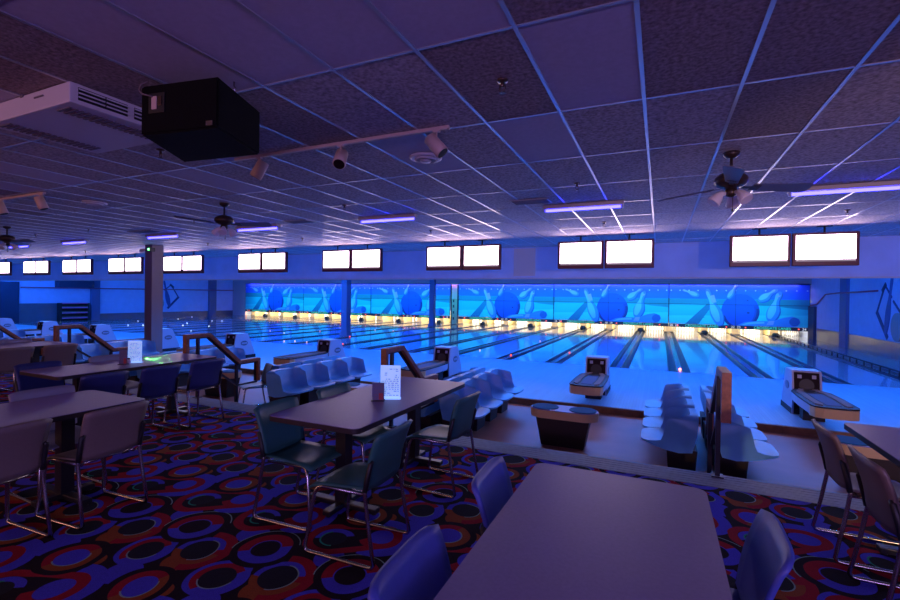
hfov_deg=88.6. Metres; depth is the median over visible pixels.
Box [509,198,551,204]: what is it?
ceiling vent
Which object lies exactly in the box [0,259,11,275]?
television
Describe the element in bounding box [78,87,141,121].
grille
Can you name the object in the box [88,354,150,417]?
chair
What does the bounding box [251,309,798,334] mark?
wall
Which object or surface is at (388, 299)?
mural
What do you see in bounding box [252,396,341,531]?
chair
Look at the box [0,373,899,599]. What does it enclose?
floor
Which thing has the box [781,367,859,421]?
bowling ball return
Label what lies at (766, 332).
wall
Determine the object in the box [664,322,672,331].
wall
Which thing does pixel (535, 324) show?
wall
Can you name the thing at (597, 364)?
hood
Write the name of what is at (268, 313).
wall
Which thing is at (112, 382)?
chair
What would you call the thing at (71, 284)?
wall
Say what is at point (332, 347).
hood
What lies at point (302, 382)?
bench
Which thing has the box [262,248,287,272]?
television
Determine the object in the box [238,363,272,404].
chair
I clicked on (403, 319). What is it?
wall
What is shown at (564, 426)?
table
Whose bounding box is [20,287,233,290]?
trim
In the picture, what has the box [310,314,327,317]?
wall
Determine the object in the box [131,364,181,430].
chair
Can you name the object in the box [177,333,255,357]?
bowling ball return
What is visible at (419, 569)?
chair
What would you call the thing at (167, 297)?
wall mural
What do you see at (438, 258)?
television
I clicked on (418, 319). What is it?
wall
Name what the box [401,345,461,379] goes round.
bowling ball return
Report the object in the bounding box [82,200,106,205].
ceiling vent
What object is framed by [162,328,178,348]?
hood
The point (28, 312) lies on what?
baseboard
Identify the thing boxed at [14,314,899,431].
floor
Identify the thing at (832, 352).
rail
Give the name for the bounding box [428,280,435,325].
column
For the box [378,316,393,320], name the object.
wall
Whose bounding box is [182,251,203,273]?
television
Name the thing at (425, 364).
tray
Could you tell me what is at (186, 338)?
handrail
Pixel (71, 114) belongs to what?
air conditioner
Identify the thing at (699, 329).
wall
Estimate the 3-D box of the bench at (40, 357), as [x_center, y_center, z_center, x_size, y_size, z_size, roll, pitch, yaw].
[-9.654,1.502,12.358,0.620,0.755,2.456,1,0,24]
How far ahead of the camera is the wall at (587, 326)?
30.68 m
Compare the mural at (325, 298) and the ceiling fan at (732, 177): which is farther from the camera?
the mural at (325, 298)
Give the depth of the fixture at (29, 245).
14.41 m
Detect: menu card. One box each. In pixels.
[118,350,128,364]
[128,341,141,362]
[371,383,384,401]
[380,365,400,399]
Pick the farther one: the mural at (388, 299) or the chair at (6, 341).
the mural at (388, 299)
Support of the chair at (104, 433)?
on the floor at (196, 536)
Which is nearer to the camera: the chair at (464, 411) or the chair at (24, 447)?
the chair at (24, 447)
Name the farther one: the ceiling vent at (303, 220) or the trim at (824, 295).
the trim at (824, 295)
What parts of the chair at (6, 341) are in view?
frame, backrest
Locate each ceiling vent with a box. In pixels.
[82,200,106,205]
[127,229,163,232]
[283,219,315,223]
[410,152,441,163]
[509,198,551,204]
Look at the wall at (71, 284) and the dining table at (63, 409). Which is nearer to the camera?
the dining table at (63, 409)
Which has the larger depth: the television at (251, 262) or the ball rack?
the ball rack
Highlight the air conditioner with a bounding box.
[0,81,153,153]
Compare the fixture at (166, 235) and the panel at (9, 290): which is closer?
the fixture at (166, 235)
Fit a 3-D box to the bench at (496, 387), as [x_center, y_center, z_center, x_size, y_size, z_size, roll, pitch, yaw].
[0.630,1.682,7.679,0.620,0.755,2.456,1,0,24]
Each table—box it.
[0,341,69,362]
[0,390,144,507]
[19,353,216,425]
[205,368,241,397]
[269,376,464,516]
[346,382,370,389]
[433,463,732,599]
[531,403,598,449]
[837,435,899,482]
[844,423,899,555]
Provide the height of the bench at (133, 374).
0.755 m
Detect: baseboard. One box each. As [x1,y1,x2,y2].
[19,303,232,321]
[816,328,899,360]
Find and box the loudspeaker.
[138,77,259,161]
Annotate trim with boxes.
[0,277,899,280]
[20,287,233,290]
[240,368,854,436]
[810,290,877,305]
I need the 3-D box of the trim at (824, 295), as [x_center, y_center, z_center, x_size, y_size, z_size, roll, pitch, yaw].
[17.895,-0.024,21.358,0.170,0.720,8.503,1,0,24]
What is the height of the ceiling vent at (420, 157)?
0.057 m
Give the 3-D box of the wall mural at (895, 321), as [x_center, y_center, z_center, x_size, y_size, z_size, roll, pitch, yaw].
[15.829,0.285,16.613,0.040,2.334,2.339,1,0,24]
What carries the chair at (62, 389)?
on the floor at (196, 536)
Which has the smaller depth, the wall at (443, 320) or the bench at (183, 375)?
the bench at (183, 375)
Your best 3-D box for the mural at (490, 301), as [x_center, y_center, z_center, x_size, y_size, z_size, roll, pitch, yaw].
[3.813,0.144,32.531,6.990,2.620,0.082,1,0,24]
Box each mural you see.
[163,281,179,308]
[245,283,303,312]
[303,283,370,315]
[371,283,450,318]
[458,283,553,321]
[554,284,668,325]
[668,284,810,331]
[876,278,899,341]
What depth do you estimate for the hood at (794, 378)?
8.17 m
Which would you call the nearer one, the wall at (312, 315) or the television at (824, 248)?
the television at (824, 248)
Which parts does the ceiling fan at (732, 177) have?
blade, lamp shade, motor, lamp shade, blade, lamp shade, blade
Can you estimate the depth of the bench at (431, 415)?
7.12 m
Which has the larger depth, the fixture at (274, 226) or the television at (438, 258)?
the television at (438, 258)
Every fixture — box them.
[8,244,31,247]
[60,239,88,243]
[145,233,180,238]
[235,224,280,231]
[358,214,417,223]
[543,200,623,212]
[787,180,899,196]
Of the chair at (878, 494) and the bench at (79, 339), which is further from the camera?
the bench at (79, 339)
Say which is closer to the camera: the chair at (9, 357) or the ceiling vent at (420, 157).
the ceiling vent at (420, 157)
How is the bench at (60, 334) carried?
on the floor at (799, 463)
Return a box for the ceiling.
[0,0,899,263]
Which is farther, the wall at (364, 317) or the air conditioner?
the wall at (364, 317)
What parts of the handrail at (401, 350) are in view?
post, wood rail, frame, rail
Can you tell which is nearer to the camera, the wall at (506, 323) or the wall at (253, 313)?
the wall at (506, 323)
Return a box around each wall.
[12,280,250,313]
[55,281,93,287]
[90,281,99,319]
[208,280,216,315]
[232,279,811,314]
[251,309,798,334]
[251,312,266,314]
[267,312,278,315]
[279,313,294,316]
[297,313,308,316]
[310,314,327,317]
[328,314,340,318]
[362,313,378,319]
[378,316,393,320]
[399,314,414,321]
[414,291,769,336]
[416,318,428,321]
[439,315,450,322]
[458,316,471,323]
[482,320,494,324]
[502,321,515,325]
[529,322,540,326]
[551,319,562,327]
[581,320,590,328]
[605,324,614,329]
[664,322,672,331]
[698,324,708,333]
[727,329,739,334]
[763,326,777,335]
[799,278,899,342]
[808,306,816,339]
[839,278,849,347]
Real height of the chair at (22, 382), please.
0.806 m
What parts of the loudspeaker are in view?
terminal plate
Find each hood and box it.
[36,321,62,335]
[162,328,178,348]
[225,333,253,354]
[317,338,345,357]
[433,345,461,376]
[585,355,609,395]
[782,367,821,413]
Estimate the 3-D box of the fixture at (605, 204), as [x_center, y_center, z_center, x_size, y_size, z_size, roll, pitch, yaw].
[2.034,-1.431,7.095,1.200,0.100,0.130,1,0,24]
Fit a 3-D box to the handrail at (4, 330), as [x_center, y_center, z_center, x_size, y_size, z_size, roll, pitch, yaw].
[-10.079,1.147,10.453,0.122,1.478,1.415,1,0,24]
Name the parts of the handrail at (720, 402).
post, rail, frame, post, wood rail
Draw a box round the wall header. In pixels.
[0,236,899,279]
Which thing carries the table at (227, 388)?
on the floor at (799, 463)
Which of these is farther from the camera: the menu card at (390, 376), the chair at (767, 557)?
the menu card at (390, 376)
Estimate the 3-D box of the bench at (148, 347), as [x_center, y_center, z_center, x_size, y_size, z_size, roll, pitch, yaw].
[-8.926,1.515,12.027,0.620,0.755,2.456,1,0,24]
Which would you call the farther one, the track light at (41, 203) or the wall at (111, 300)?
the wall at (111, 300)
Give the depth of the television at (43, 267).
20.11 m
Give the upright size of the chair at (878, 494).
0.806 m
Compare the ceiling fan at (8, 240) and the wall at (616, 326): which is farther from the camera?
the wall at (616, 326)
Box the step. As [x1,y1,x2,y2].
[9,372,864,510]
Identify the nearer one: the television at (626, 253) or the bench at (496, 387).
the bench at (496, 387)
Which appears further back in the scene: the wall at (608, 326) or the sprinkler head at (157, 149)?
the wall at (608, 326)
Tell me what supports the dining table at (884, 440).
on the floor at (196, 536)
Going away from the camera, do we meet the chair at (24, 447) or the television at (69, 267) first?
the chair at (24, 447)
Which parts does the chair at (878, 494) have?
frame, backrest, frame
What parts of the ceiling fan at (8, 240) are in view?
lamp shade, motor, lamp shade, blade, blade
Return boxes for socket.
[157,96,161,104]
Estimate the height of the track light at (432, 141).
0.265 m
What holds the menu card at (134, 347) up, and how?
on the dining table at (75, 372)
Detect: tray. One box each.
[285,353,312,357]
[417,362,435,367]
[581,375,597,383]
[807,393,841,406]
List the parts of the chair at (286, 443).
backrest, frame, frame, seat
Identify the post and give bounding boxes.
[451,284,458,323]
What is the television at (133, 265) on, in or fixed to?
hanging from the ceiling
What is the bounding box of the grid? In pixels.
[0,0,899,263]
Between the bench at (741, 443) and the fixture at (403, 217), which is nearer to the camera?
the bench at (741, 443)
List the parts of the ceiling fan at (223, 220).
blade, lamp shade, lamp shade, motor, lamp shade, blade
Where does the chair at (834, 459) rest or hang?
on the floor at (196, 536)
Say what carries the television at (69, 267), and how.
hanging from the ceiling
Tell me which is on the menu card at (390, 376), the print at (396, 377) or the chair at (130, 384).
the print at (396, 377)
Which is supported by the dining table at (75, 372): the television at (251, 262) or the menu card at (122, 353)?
the menu card at (122, 353)
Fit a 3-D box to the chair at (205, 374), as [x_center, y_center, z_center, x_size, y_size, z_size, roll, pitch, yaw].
[-3.216,1.134,5.824,0.563,0.806,0.476,1,0,26]
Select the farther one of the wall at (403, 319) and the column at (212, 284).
the column at (212, 284)
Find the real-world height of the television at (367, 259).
0.770 m
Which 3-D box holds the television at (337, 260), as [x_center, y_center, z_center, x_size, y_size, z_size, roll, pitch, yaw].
[-3.332,-1.222,13.632,1.030,0.770,0.124,1,0,24]
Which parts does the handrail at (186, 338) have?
post, wood rail, frame, post, rail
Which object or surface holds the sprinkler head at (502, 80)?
attached to the ceiling
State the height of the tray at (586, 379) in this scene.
0.007 m
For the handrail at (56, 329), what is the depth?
8.76 m
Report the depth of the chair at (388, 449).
2.90 m
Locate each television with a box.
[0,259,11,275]
[23,258,35,274]
[36,258,50,274]
[62,256,76,274]
[77,256,93,274]
[108,254,124,273]
[125,254,143,273]
[163,252,183,273]
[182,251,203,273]
[238,249,261,272]
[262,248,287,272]
[322,245,351,271]
[351,244,382,271]
[426,241,462,270]
[462,240,501,269]
[558,235,603,268]
[604,233,654,268]
[729,228,790,266]
[791,225,859,265]
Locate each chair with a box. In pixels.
[0,338,40,391]
[0,346,34,391]
[0,418,52,537]
[8,385,107,504]
[13,361,64,391]
[35,401,148,530]
[41,343,77,365]
[49,370,128,452]
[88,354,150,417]
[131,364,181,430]
[163,358,224,427]
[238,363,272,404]
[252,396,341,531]
[303,419,412,570]
[315,382,390,490]
[367,524,451,599]
[402,391,480,498]
[471,456,512,535]
[730,509,794,599]
[811,419,899,575]
[847,444,899,599]
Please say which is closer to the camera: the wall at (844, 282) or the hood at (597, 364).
the hood at (597, 364)
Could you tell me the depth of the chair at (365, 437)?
4.00 m
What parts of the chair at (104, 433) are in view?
frame, seat, backrest, frame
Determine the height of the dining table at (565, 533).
0.745 m
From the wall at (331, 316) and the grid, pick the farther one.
the wall at (331, 316)
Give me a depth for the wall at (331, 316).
39.41 m
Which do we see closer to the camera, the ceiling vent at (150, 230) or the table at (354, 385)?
the table at (354, 385)
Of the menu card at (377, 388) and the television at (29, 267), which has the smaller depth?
the menu card at (377, 388)
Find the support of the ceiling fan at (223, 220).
hanging from the ceiling
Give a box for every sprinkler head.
[156,148,164,158]
[497,77,507,94]
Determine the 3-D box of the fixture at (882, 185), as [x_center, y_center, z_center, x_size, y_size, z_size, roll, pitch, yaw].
[4.925,-1.380,5.724,1.200,0.100,0.130,1,0,24]
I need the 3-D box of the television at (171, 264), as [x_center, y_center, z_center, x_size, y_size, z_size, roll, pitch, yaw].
[-9.969,-1.338,16.652,1.030,0.770,0.124,1,0,24]
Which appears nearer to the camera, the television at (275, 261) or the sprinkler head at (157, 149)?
the sprinkler head at (157, 149)
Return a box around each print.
[130,343,140,357]
[393,377,398,395]
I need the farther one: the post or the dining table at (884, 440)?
the post
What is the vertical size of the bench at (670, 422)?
0.755 m
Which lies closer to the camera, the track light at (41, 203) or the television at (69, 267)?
the track light at (41, 203)
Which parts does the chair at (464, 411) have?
frame, seat, frame, backrest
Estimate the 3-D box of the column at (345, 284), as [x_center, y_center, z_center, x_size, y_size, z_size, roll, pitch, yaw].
[-5.176,0.030,22.988,0.420,3.450,0.440,1,0,24]
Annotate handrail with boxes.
[0,325,44,355]
[53,324,127,357]
[183,333,260,401]
[381,345,437,429]
[706,366,731,478]
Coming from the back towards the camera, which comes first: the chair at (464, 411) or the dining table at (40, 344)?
the dining table at (40, 344)
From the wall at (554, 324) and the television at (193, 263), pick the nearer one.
the television at (193, 263)
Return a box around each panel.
[0,281,18,321]
[513,248,535,275]
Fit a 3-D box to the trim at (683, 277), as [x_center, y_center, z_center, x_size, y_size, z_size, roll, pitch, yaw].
[-7.851,-0.796,18.030,44.350,0.030,0.142,1,0,24]
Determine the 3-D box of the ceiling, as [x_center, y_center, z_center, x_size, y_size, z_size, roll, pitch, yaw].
[-11.870,-1.702,9.165,44.350,0.001,19.349,1,0,24]
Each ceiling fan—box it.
[0,226,34,251]
[173,202,271,238]
[657,150,813,211]
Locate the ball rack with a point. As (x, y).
(65, 311)
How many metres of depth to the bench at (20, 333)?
15.99 m
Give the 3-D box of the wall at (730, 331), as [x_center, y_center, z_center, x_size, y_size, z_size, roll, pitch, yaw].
[17.083,1.787,27.878,0.520,0.520,1.900,1,0,24]
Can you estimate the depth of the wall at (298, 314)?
40.95 m
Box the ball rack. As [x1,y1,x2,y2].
[57,303,88,320]
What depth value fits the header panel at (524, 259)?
13.40 m
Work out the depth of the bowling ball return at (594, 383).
9.03 m
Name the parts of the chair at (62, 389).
frame, backrest, seat, frame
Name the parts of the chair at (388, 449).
frame, seat, frame, backrest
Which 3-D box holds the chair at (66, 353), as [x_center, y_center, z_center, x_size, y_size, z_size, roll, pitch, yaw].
[-6.247,1.081,7.248,0.563,0.806,0.476,1,0,24]
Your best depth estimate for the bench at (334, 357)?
9.43 m
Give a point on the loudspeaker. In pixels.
(201, 119)
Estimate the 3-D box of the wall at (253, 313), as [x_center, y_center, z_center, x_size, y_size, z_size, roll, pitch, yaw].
[-17.955,1.175,43.822,0.520,0.520,1.900,1,0,24]
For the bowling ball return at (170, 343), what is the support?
on the floor at (760, 398)
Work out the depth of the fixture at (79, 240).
13.07 m
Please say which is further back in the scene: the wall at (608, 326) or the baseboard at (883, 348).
the wall at (608, 326)
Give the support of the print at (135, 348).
on the menu card at (134, 347)
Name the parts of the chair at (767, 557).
seat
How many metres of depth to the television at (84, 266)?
18.84 m
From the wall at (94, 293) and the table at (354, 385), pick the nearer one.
the table at (354, 385)
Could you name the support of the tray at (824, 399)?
on the bowling ball return at (803, 395)
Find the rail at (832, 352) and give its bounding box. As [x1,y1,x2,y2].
[776,335,899,375]
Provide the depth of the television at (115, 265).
17.96 m
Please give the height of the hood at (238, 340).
0.770 m
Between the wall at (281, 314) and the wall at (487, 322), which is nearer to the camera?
the wall at (487, 322)
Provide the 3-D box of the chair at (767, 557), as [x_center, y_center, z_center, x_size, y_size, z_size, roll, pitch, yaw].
[0.929,1.220,1.752,0.563,0.806,0.476,1,0,26]
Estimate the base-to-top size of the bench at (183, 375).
0.755 m
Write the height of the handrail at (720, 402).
1.478 m
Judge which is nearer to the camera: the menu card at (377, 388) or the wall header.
the menu card at (377, 388)
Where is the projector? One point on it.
(150, 249)
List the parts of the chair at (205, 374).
frame, seat, backrest, frame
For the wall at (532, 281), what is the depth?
31.81 m
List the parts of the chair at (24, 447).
backrest, frame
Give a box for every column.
[144,244,163,352]
[340,280,351,335]
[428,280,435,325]
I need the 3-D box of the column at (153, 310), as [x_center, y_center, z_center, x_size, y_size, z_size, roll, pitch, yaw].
[-9.152,0.030,14.250,0.420,3.450,0.440,1,0,24]
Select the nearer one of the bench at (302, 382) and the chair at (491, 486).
the chair at (491, 486)
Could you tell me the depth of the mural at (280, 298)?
41.38 m
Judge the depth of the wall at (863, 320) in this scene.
19.23 m
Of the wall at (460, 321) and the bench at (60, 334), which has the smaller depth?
the bench at (60, 334)
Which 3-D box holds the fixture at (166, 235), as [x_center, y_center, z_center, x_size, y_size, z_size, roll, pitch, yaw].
[-7.157,-1.593,11.497,1.200,0.100,0.130,1,0,24]
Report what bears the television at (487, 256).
hanging from the ceiling
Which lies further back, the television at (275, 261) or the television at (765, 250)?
the television at (275, 261)
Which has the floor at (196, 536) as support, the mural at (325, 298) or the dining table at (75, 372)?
the dining table at (75, 372)
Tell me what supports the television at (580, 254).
hanging from the ceiling
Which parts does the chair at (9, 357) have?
backrest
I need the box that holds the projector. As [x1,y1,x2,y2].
[148,247,154,251]
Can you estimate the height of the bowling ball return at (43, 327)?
0.770 m
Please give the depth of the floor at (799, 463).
6.74 m
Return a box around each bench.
[0,329,25,337]
[0,334,64,338]
[0,334,84,343]
[39,339,140,363]
[75,340,159,363]
[127,347,217,381]
[137,347,245,386]
[258,355,339,385]
[266,356,371,404]
[406,367,485,428]
[439,368,523,436]
[641,384,698,470]
[700,385,778,478]
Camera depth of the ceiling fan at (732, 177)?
4.51 m
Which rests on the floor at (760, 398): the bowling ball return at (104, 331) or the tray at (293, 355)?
the bowling ball return at (104, 331)
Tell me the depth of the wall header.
13.00 m
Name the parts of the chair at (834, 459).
backrest, frame, frame, seat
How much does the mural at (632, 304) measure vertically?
2.620 m
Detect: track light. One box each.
[0,192,48,214]
[234,125,449,179]
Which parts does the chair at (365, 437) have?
backrest, frame, seat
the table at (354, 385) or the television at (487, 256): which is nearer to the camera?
the table at (354, 385)
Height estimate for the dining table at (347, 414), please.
0.745 m
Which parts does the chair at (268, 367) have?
frame, seat, frame, backrest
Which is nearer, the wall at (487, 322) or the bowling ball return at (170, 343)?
the bowling ball return at (170, 343)
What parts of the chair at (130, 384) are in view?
backrest, seat, frame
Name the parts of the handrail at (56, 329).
post, rail, frame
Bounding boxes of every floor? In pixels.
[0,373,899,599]
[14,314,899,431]
[178,373,860,494]
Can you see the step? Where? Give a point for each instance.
(835, 499)
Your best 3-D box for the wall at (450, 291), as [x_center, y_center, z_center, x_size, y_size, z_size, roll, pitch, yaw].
[0.642,0.176,36.733,44.350,3.750,0.200,1,0,24]
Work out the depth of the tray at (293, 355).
11.62 m
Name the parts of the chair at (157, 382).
backrest, frame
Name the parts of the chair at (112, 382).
backrest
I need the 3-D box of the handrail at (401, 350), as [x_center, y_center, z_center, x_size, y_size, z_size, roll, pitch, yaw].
[-0.523,1.314,6.105,0.122,1.478,1.415,1,0,24]
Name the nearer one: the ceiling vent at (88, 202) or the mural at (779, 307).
the ceiling vent at (88, 202)
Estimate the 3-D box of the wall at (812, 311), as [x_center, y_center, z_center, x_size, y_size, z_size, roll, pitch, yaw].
[19.509,1.226,24.846,0.130,1.750,0.990,1,0,24]
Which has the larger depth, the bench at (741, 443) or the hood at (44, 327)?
the hood at (44, 327)

